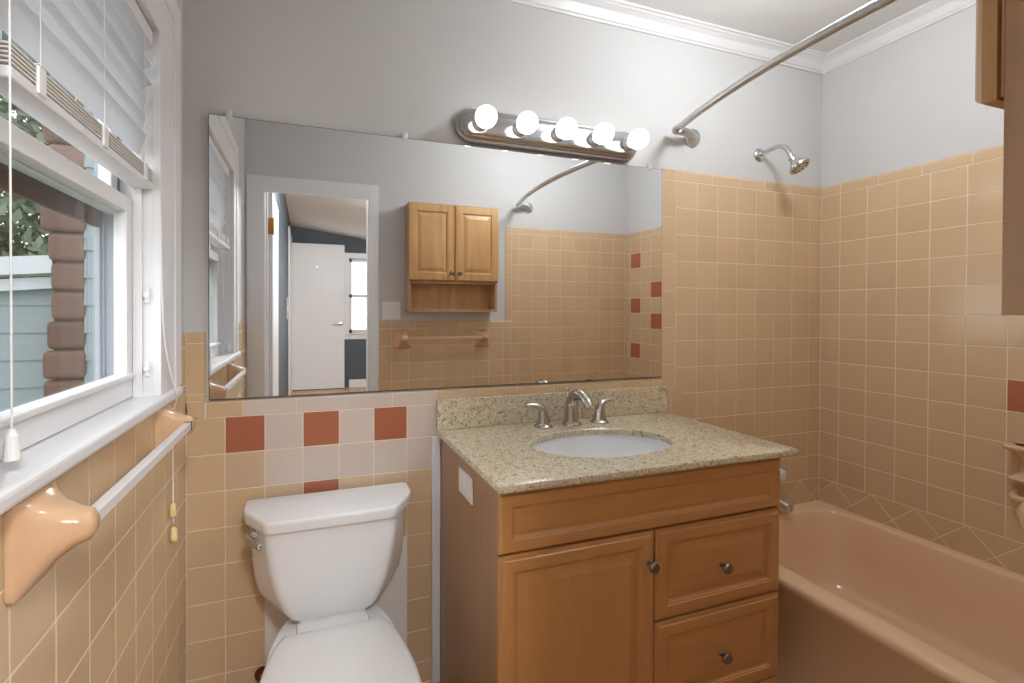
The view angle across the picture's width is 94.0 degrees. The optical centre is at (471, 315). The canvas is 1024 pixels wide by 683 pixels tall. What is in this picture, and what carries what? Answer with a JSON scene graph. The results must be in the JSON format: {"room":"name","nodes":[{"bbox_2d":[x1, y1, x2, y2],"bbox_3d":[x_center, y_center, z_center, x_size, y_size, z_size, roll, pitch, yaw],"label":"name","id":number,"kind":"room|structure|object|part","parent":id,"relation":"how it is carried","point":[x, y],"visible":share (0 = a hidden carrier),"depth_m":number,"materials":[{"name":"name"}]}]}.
{"room":"bathroom","nodes":[
{"label":"bathroom","id":0,"kind":"room"},
{"bbox_2d":[0,0,185,682],"bbox_3d":[-0.627,-0.012,0.631,0.105,2.540,1.561,0,1,-19],"label":"wall","id":1,"kind":"structure","parent":0,"point":[112,608],"depth_m":0.87,"materials":[{"name":"tile"}]},
{"bbox_2d":[0,0,182,515],"bbox_3d":[-0.685,-0.299,0.816,0.137,1.030,0.945,0,1,-19],"label":"window","id":2,"kind":"structure","parent":1,"relation":"in","point":[57,432],"depth_m":1.06,"materials":[{"name":"white paint"}]},
{"bbox_3d":[-0.738,-0.229,0.783,0.010,0.070,0.617,0,1,-19],"label":"storm rail","id":3,"kind":"part","parent":2,"relation":"part of","materials":[{"name":"white wood"}]},
{"bbox_3d":[-0.725,-0.444,0.813,0.025,0.431,0.566,0,1,-19],"label":"sash","id":4,"kind":"part","parent":2,"relation":"part of","materials":[{"name":"white paint"}]},
{"bbox_3d":[-0.700,-0.038,0.826,0.025,0.452,0.566,0,1,-19],"label":"sash","id":5,"kind":"part","parent":2,"relation":"part of","materials":[{"name":"white paint"}]},
{"bbox_2d":[0,0,178,541],"bbox_3d":[-0.670,-0.036,0.894,0.076,1.240,0.696,0,1,-19],"label":"window blind","id":6,"kind":"object","parent":2,"relation":"attached to","point":[94,49],"visible":0.96,"depth_m":0.80,"materials":[{"name":"white paint"}]},
{"bbox_3d":[-0.556,-0.221,0.573,0.018,0.791,0.018,0,1,-19],"label":"tilt cord","id":7,"kind":"part","parent":6,"relation":"part of","materials":[{"name":"white plastic"}]},
{"bbox_3d":[-0.595,-0.455,0.629,0.045,0.323,0.020,0,1,-19],"label":"ladder cord","id":8,"kind":"part","parent":6,"relation":"part of","materials":[{"name":"white fabric"}]},
{"bbox_3d":[-0.666,-0.297,0.832,0.042,0.016,0.562,0,1,-19],"label":"rail","id":9,"kind":"part","parent":6,"relation":"part of","materials":[{"name":"white paint"}]},
{"bbox_3d":[-0.665,-0.457,0.831,0.045,0.323,0.020,0,1,-19],"label":"ladder cord","id":10,"kind":"part","parent":6,"relation":"part of","materials":[{"name":"white fabric"}]},
{"bbox_3d":[-0.737,-0.459,1.042,0.045,0.323,0.020,0,1,-19],"label":"ladder cord","id":11,"kind":"part","parent":6,"relation":"part of","materials":[{"name":"white fabric"}]},
{"bbox_3d":[-0.736,-0.043,1.164,0.023,1.152,0.115,0,1,-19],"label":"lift cord","id":12,"kind":"part","parent":6,"relation":"part of","materials":[{"name":"white fabric"}]},
{"bbox_3d":[-0.683,0.203,0.811,0.137,0.026,0.925,0,1,-19],"label":"sill","id":13,"kind":"part","parent":2,"relation":"part of","materials":[{"name":"white paint"}]},
{"bbox_3d":[-0.692,-0.231,0.798,0.111,0.885,0.645,0,1,-19],"label":"frame","id":14,"kind":"part","parent":2,"relation":"part of","materials":[{"name":"white paint"}]},
{"bbox_3d":[-0.641,-0.312,0.842,0.020,1.004,0.925,0,1,-19],"label":"casing","id":15,"kind":"part","parent":2,"relation":"part of","materials":[{"name":"white paint"}]},
{"bbox_2d":[4,403,194,604],"bbox_3d":[-0.622,0.280,0.888,0.071,0.120,0.682,0,1,-19],"label":"towel bar","id":16,"kind":"object","parent":1,"relation":"attached to","point":[43,527],"visible":0.95,"depth_m":0.60,"materials":[{"name":"beige ceramic"}]},
{"bbox_2d":[183,0,821,682],"bbox_3d":[0.399,-0.020,1.886,2.863,2.540,0.156,0,1,-19],"label":"wall","id":17,"kind":"structure","parent":0,"point":[741,235],"depth_m":1.64,"materials":[{"name":"paint"}]},
{"bbox_2d":[254,618,288,682],"bbox_3d":[-0.597,0.986,1.431,0.112,0.270,0.072,0,1,-19],"label":"water valve","id":18,"kind":"object","parent":17,"relation":"attached to","point":[258,674],"visible":0.17,"depth_m":1.45,"materials":[{"name":"brown metal"}]},
{"bbox_2d":[208,110,662,399],"bbox_3d":[-0.001,-0.179,1.661,1.632,0.859,0.017,0,1,-19],"label":"wall mirror","id":19,"kind":"object","parent":17,"relation":"attached to","point":[341,261],"visible":1,"depth_m":1.60,"materials":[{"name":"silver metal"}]},
{"bbox_2d":[431,435,440,682],"bbox_3d":[-0.122,0.830,1.622,0.030,0.842,0.018,0,1,-19],"label":"trim","id":20,"kind":"structure","parent":17,"relation":"attached to","point":[435,440],"depth_m":1.62,"materials":[{"name":"white paint"}]},
{"bbox_2d":[454,105,648,162],"bbox_3d":[0.312,-0.657,1.701,0.744,0.116,0.138,0,1,-19],"label":"vanity light","id":21,"kind":"object","parent":17,"relation":"attached to","point":[483,126],"visible":1,"depth_m":1.70,"materials":[{"name":"silver metal"}]},
{"bbox_2d":[472,117,485,131],"bbox_3d":[0.032,-0.659,1.623,0.056,0.056,0.020,0,1,-19],"label":"socket","id":22,"kind":"object","parent":21,"relation":"attached to","point":[475,128],"depth_m":1.62,"materials":[{"name":"silver metal"}]},
{"bbox_3d":[0.047,-0.658,1.580,0.074,0.074,0.082,0,1,-19],"label":"bulb","id":23,"kind":"part","parent":21,"relation":"part of","materials":[{"name":"white glass"}]},
{"bbox_2d":[513,122,525,136],"bbox_3d":[0.174,-0.659,1.672,0.056,0.056,0.020,0,1,-19],"label":"socket","id":24,"kind":"object","parent":21,"relation":"attached to","point":[516,133],"depth_m":1.67,"materials":[{"name":"silver metal"}]},
{"bbox_3d":[0.189,-0.658,1.629,0.074,0.074,0.082,0,1,-19],"label":"bulb","id":25,"kind":"part","parent":21,"relation":"part of","materials":[{"name":"white glass"}]},
{"bbox_2d":[551,127,562,141],"bbox_3d":[0.318,-0.659,1.722,0.056,0.056,0.020,0,1,-19],"label":"socket","id":26,"kind":"object","parent":21,"relation":"attached to","point":[554,137],"depth_m":1.72,"materials":[{"name":"silver metal"}]},
{"bbox_3d":[0.333,-0.658,1.679,0.074,0.074,0.082,0,1,-19],"label":"bulb","id":27,"kind":"part","parent":21,"relation":"part of","materials":[{"name":"white glass"}]},
{"bbox_2d":[588,132,599,146],"bbox_3d":[0.462,-0.659,1.771,0.056,0.056,0.020,0,1,-19],"label":"socket","id":28,"kind":"object","parent":21,"relation":"attached to","point":[591,142],"depth_m":1.77,"materials":[{"name":"silver metal"}]},
{"bbox_3d":[0.477,-0.658,1.728,0.074,0.074,0.082,0,1,-19],"label":"bulb","id":29,"kind":"part","parent":21,"relation":"part of","materials":[{"name":"white glass"}]},
{"bbox_2d":[622,137,633,151],"bbox_3d":[0.606,-0.659,1.821,0.056,0.056,0.020,0,1,-19],"label":"socket","id":30,"kind":"object","parent":21,"relation":"attached to","point":[626,147],"depth_m":1.82,"materials":[{"name":"silver metal"}]},
{"bbox_3d":[0.621,-0.658,1.778,0.074,0.074,0.082,0,1,-19],"label":"bulb","id":31,"kind":"part","parent":21,"relation":"part of","materials":[{"name":"white glass"}]},
{"bbox_2d":[436,386,666,429],"bbox_3d":[0.333,0.336,1.772,0.955,0.102,0.020,0,1,-19],"label":"backsplash","id":32,"kind":"structure","parent":17,"relation":"attached to","point":[465,412],"depth_m":1.72,"materials":[{"name":"beige stone"}]},
{"bbox_2d":[504,0,975,74],"bbox_3d":[0.640,-1.152,1.115,2.620,0.062,1.451,0,1,-19],"label":"trim","id":33,"kind":"structure","parent":17,"relation":"attached to","point":[617,13],"depth_m":1.92,"materials":[{"name":"white paint"}]},
{"bbox_2d":[754,144,810,174],"bbox_3d":[1.316,-0.661,2.007,0.083,0.157,0.214,0,1,-19],"label":"shower","id":34,"kind":"object","parent":17,"relation":"attached to","point":[797,165],"visible":1,"depth_m":1.96,"materials":[{"name":"silver metal"}]},
{"bbox_3d":[1.297,-0.685,2.026,0.019,0.083,0.155,0,1,-19],"label":"arm","id":35,"kind":"part","parent":34,"relation":"part of","materials":[{"name":"silver metal"}]},
{"bbox_2d":[672,0,896,146],"bbox_3d":[1.030,-0.732,1.258,0.268,0.076,1.454,0,1,-17],"label":"shower rod","id":36,"kind":"object","parent":17,"relation":"attached to","point":[691,136],"visible":1,"depth_m":1.35,"materials":[{"name":"silver metal"}]},
{"bbox_2d":[777,468,792,512],"bbox_3d":[1.347,0.757,2.082,0.059,0.181,0.112,0,1,-19],"label":"tub faucet","id":37,"kind":"object","parent":17,"relation":"attached to","point":[785,506],"visible":0.43,"depth_m":2.05,"materials":[{"name":"silver metal"}]},
{"bbox_3d":[1.349,0.696,2.078,0.058,0.058,0.034,0,1,-19],"label":"knob","id":38,"kind":"part","parent":37,"relation":"part of","materials":[{"name":"clear plastic"}]},
{"bbox_3d":[1.347,0.818,2.082,0.052,0.059,0.112,0,1,-19],"label":"spout","id":39,"kind":"part","parent":37,"relation":"part of","materials":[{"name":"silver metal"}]},
{"bbox_2d":[623,0,930,52],"bbox_3d":[0.655,-1.233,1.141,2.863,0.100,1.711,0,1,-19],"label":"ceiling","id":40,"kind":"structure","parent":0,"point":[789,21],"depth_m":1.88,"materials":[{"name":"paint"}]},
{"bbox_2d":[819,5,1023,574],"bbox_3d":[1.941,-0.013,1.574,0.150,2.540,1.451,0,1,-19],"label":"wall","id":41,"kind":"structure","parent":0,"point":[922,367],"depth_m":1.87,"materials":[{"name":"tile"}]},
{"bbox_2d":[1003,442,1023,503],"bbox_3d":[1.840,0.532,1.538,0.064,0.198,0.176,0,1,-19],"label":"soap dish","id":42,"kind":"object","parent":41,"relation":"attached to","point":[1016,495],"visible":0.99,"depth_m":1.59,"materials":[{"name":"beige ceramic"}]},
{"bbox_3d":[1.840,0.495,1.537,0.064,0.124,0.172,0,1,-19],"label":"dish","id":43,"kind":"part","parent":42,"relation":"part of","materials":[{"name":"beige ceramic"}]},
{"bbox_3d":[0.634,1.307,1.136,2.620,0.100,1.451,0,1,-19],"label":"floor","id":44,"kind":"structure","parent":0,"visible":0},
{"bbox_2d":[243,482,421,682],"bbox_3d":[-0.335,0.904,1.180,0.484,0.700,0.685,0,1,-19],"label":"toilet","id":45,"kind":"object","parent":44,"relation":"on","point":[324,559],"visible":1,"depth_m":1.31,"materials":[{"name":"white ceramic"}]},
{"bbox_3d":[-0.597,0.613,1.298,0.036,0.032,0.107,0,1,-31],"label":"flush lever","id":46,"kind":"part","parent":45,"relation":"part of","materials":[{"name":"silver metal"}]},
{"bbox_3d":[-0.414,0.569,1.410,0.484,0.034,0.193,0,1,-19],"label":"tank lid","id":47,"kind":"part","parent":45,"relation":"part of","materials":[{"name":"white ceramic"}]},
{"bbox_3d":[-0.415,0.715,1.414,0.444,0.265,0.174,0,1,-19],"label":"tank","id":48,"kind":"part","parent":45,"relation":"part of","materials":[{"name":"white ceramic"}]},
{"bbox_3d":[-0.332,1.064,1.173,0.344,0.381,0.645,0,1,-19],"label":"bowl","id":49,"kind":"part","parent":45,"relation":"part of","materials":[{"name":"white ceramic"}]},
{"bbox_3d":[-0.297,0.847,1.072,0.363,0.021,0.458,0,1,-19],"label":"seat lid","id":50,"kind":"part","parent":45,"relation":"part of","materials":[{"name":"white plastic"}]},
{"bbox_2d":[441,439,779,682],"bbox_3d":[0.408,0.833,1.498,0.897,0.840,0.560,0,1,-19],"label":"vanity cabinet","id":51,"kind":"object","parent":44,"relation":"on","point":[672,577],"visible":0.92,"depth_m":1.26,"materials":[{"name":"laminate"}]},
{"bbox_2d":[459,466,472,504],"bbox_3d":[-0.018,0.482,1.353,0.008,0.072,0.116,0,1,-19],"label":"electrical outlet","id":52,"kind":"object","parent":51,"relation":"attached to","point":[465,480],"visible":1,"depth_m":1.34,"materials":[{"name":"white plastic"}]},
{"bbox_2d":[460,476,463,488],"bbox_3d":[-0.028,0.481,1.373,0.002,0.030,0.032,0,1,-19],"label":"receptacle","id":53,"kind":"object","parent":52,"relation":"attached to","point":[461,477],"depth_m":1.37,"materials":[{"name":"white plastic"}]},
{"bbox_2d":[465,481,468,494],"bbox_3d":[-0.013,0.482,1.332,0.002,0.030,0.032,0,1,-19],"label":"receptacle","id":54,"kind":"object","parent":52,"relation":"attached to","point":[466,482],"depth_m":1.33,"materials":[{"name":"white plastic"}]},
{"bbox_3d":[-0.014,0.833,1.379,0.016,0.840,0.510,0,1,-19],"label":"panel","id":55,"kind":"part","parent":51,"relation":"part of","materials":[{"name":"laminate"}]},
{"bbox_3d":[0.272,0.863,1.197,0.444,0.586,0.019,0,1,-19],"label":"door","id":56,"kind":"part","parent":51,"relation":"part of","materials":[{"name":"brown wood"}]},
{"bbox_2d":[436,386,798,494],"bbox_3d":[0.422,0.349,1.514,0.955,0.124,0.566,0,1,-19],"label":"countertop","id":57,"kind":"structure","parent":51,"relation":"on","point":[496,436],"depth_m":1.52,"materials":[{"name":"beige stone"}]},
{"bbox_2d":[525,387,614,428],"bbox_3d":[0.373,0.323,1.657,0.359,0.132,0.158,0,1,-19],"label":"faucet","id":58,"kind":"object","parent":57,"relation":"on","point":[571,415],"visible":1,"depth_m":1.68,"materials":[{"name":"silver metal"}]},
{"bbox_3d":[0.236,0.346,1.656,0.100,0.084,0.068,0,1,-19],"label":"handle","id":59,"kind":"part","parent":58,"relation":"part of","materials":[{"name":"silver metal"}]},
{"bbox_3d":[0.373,0.323,1.657,0.068,0.132,0.158,0,1,-19],"label":"spout","id":60,"kind":"part","parent":58,"relation":"part of","materials":[{"name":"silver metal"}]},
{"bbox_3d":[0.481,0.346,1.740,0.100,0.084,0.068,0,1,-19],"label":"handle","id":61,"kind":"part","parent":58,"relation":"part of","materials":[{"name":"silver metal"}]},
{"bbox_2d":[532,434,670,456],"bbox_3d":[0.405,0.483,1.480,0.524,0.141,0.343,0,1,-19],"label":"sink","id":62,"kind":"object","parent":57,"relation":"in","point":[605,445],"visible":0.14,"depth_m":1.62,"materials":[{"name":"white ceramic"}]},
{"bbox_3d":[0.487,0.492,1.268,0.897,0.143,0.019,0,1,-19],"label":"false drawer","id":63,"kind":"part","parent":51,"relation":"part of","materials":[{"name":"brown wood"}]},
{"bbox_3d":[0.470,0.652,1.237,0.031,0.031,0.030,0,1,-19],"label":"knob","id":64,"kind":"part","parent":51,"relation":"part of","materials":[{"name":"grey metal"}]},
{"bbox_3d":[0.698,0.944,1.344,0.449,0.248,0.019,0,1,-19],"label":"drawer","id":65,"kind":"part","parent":51,"relation":"part of","materials":[{"name":"brown wood"}]},
{"bbox_3d":[0.699,0.692,1.342,0.449,0.244,0.019,0,1,-19],"label":"drawer","id":66,"kind":"part","parent":51,"relation":"part of","materials":[{"name":"brown wood"}]},
{"bbox_3d":[0.705,0.949,1.323,0.031,0.031,0.030,0,1,-19],"label":"knob","id":67,"kind":"part","parent":51,"relation":"part of","materials":[{"name":"grey metal"}]},
{"bbox_3d":[0.705,0.699,1.321,0.031,0.031,0.030,0,1,-19],"label":"knob","id":68,"kind":"part","parent":51,"relation":"part of","materials":[{"name":"grey metal"}]},
{"bbox_3d":[0.696,1.114,1.349,0.449,0.083,0.012,0,1,-19],"label":"rail","id":69,"kind":"part","parent":51,"relation":"part of","materials":[{"name":"brown wood"}]},
{"bbox_2d":[777,500,1023,682],"bbox_3d":[1.492,1.064,1.430,0.792,0.386,1.437,0,1,-19],"label":"bathtub","id":70,"kind":"object","parent":44,"relation":"on","point":[861,599],"visible":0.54,"depth_m":1.65,"materials":[{"name":"beige ceramic"}]},
{"bbox_3d":[0.959,-0.006,0.414,2.764,2.540,0.116,0,1,-19],"label":"wall","id":71,"kind":"structure","parent":0,"visible":0},
{"bbox_2d":[975,0,1023,314],"bbox_3d":[0.762,-0.339,0.488,0.595,0.677,0.168,0,1,-19],"label":"medicine cabinet","id":72,"kind":"object","parent":71,"relation":"attached to","point":[999,56],"visible":1,"depth_m":0.42,"materials":[{"name":"brown wood"}]},
{"bbox_3d":[0.607,-0.433,0.480,0.296,0.480,0.018,0,1,-19],"label":"door","id":73,"kind":"part","parent":72,"relation":"part of","materials":[{"name":"brown wood"}]},
{"bbox_3d":[0.752,-0.436,0.518,0.587,0.482,0.002,0,1,-19],"label":"frame","id":74,"kind":"part","parent":72,"relation":"part of","materials":[{"name":"brown wood"}]},
{"bbox_3d":[0.501,-0.338,0.370,0.017,0.677,0.117,0,1,-19],"label":"panel","id":75,"kind":"part","parent":72,"relation":"part of","materials":[{"name":"brown wood"}]},
{"bbox_2d":[1017,500,1023,531],"bbox_3d":[0.735,0.178,0.447,0.648,0.112,0.089,0,1,-19],"label":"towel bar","id":76,"kind":"object","parent":71,"relation":"attached to","point":[1020,511],"visible":1,"depth_m":0.39,"materials":[{"name":"beige ceramic"}]},
{"label":"outside","id":77,"kind":"structure","parent":0,"visible":0},
{"bbox_3d":[-9.667,1.945,5.226,13.800,0.300,19.000,0,1,-19],"label":"ground","id":78,"kind":"structure","parent":77,"visible":0},
{"bbox_2d":[0,98,47,246],"bbox_3d":[-12.327,-2.637,9.532,6.809,8.985,6.800,0,1,-43],"label":"tree","id":79,"kind":"object","parent":78,"relation":"on","point":[23,224],"visible":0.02,"depth_m":10.68,"materials":[{"name":"green plant"}]},
{"bbox_2d":[0,30,61,278],"bbox_3d":[-6.274,-1.313,6.048,4.049,6.430,4.084,0,1,-19],"label":"tree","id":80,"kind":"object","parent":78,"relation":"on","point":[37,245],"visible":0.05,"depth_m":5.38,"materials":[{"name":"green plant"}]},
{"bbox_2d":[0,85,94,411],"bbox_3d":[-4.336,-0.070,2.804,6.300,3.800,0.260,0,1,-19],"label":"neighbouring house","id":81,"kind":"structure","parent":78,"relation":"on","point":[54,316],"depth_m":3.25,"materials":[{"name":"teal"}]}
]}

